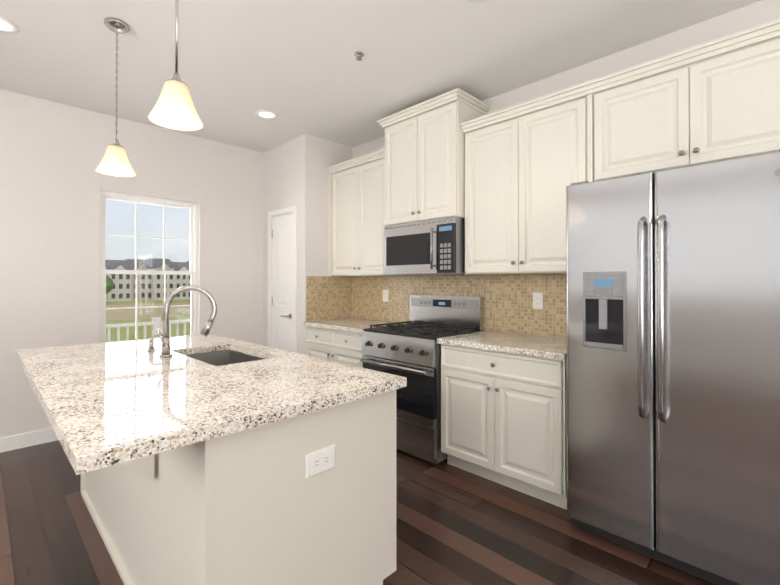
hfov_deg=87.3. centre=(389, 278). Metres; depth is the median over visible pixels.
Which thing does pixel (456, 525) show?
floor
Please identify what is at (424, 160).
upper cabinet
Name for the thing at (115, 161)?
pendant light
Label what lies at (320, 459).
outlet
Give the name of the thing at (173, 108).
pendant light
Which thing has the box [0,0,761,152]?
ceiling
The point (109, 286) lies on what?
trees
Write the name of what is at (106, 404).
island countertop
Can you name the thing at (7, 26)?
recessed light
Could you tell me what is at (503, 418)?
base cabinet
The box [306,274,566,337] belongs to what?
tile backsplash
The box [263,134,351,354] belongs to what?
wall
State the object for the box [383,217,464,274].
microwave
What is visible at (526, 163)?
upper cabinet
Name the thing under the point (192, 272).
window
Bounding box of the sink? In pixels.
[186,350,262,365]
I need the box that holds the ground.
[106,299,189,341]
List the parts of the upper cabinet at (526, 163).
right wall cabinet filler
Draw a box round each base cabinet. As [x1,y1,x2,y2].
[302,318,406,367]
[437,331,566,509]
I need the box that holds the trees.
[106,276,189,293]
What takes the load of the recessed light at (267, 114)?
in the ceiling
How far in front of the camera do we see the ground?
74.68 m
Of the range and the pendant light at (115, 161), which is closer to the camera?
the pendant light at (115, 161)
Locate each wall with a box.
[0,89,262,437]
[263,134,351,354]
[352,0,779,337]
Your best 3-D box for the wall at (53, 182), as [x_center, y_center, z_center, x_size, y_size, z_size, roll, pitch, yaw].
[-3.071,-0.067,3.183,0.140,2.800,5.650,0,-1,45]
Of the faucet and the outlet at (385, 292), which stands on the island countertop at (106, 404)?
the faucet
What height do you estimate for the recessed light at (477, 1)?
0.007 m
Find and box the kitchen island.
[80,349,395,584]
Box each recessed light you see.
[0,16,18,32]
[255,110,277,118]
[467,0,488,2]
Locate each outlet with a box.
[306,445,334,477]
[383,290,387,301]
[533,293,542,308]
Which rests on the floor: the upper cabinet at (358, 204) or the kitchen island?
the kitchen island
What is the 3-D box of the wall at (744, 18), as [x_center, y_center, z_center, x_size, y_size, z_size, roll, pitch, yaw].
[1.580,-0.071,2.613,7.460,2.800,0.100,0,-1,45]
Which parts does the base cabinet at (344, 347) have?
left base cabinet top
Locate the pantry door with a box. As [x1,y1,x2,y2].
[268,205,296,352]
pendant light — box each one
[96,18,135,176]
[148,0,202,130]
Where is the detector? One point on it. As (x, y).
(358, 55)
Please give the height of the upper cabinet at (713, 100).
0.592 m
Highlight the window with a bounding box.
[99,191,197,342]
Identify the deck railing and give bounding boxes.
[106,317,189,341]
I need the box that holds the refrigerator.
[566,149,779,584]
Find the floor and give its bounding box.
[0,440,715,584]
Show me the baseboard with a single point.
(18, 441)
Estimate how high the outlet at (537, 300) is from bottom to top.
0.120 m
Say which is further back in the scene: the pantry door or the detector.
the pantry door
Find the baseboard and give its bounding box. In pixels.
[0,428,57,452]
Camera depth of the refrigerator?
1.79 m
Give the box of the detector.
[354,52,363,60]
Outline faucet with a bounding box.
[157,285,216,356]
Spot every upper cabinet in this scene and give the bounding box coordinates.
[328,148,413,275]
[377,88,489,225]
[460,81,593,274]
[590,18,779,180]
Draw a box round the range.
[360,295,483,463]
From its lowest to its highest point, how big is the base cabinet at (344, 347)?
0.914 m
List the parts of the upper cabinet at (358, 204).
left wall cabinet filler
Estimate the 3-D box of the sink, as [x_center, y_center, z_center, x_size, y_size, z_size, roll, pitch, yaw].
[-0.919,0.557,2.265,0.694,0.210,0.404,0,-1,45]
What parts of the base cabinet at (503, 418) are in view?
top of the right base cabinet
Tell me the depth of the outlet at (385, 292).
4.13 m
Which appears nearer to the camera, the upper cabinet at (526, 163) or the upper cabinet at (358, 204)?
the upper cabinet at (526, 163)
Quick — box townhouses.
[105,258,189,301]
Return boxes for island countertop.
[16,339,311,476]
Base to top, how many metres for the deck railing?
1.080 m

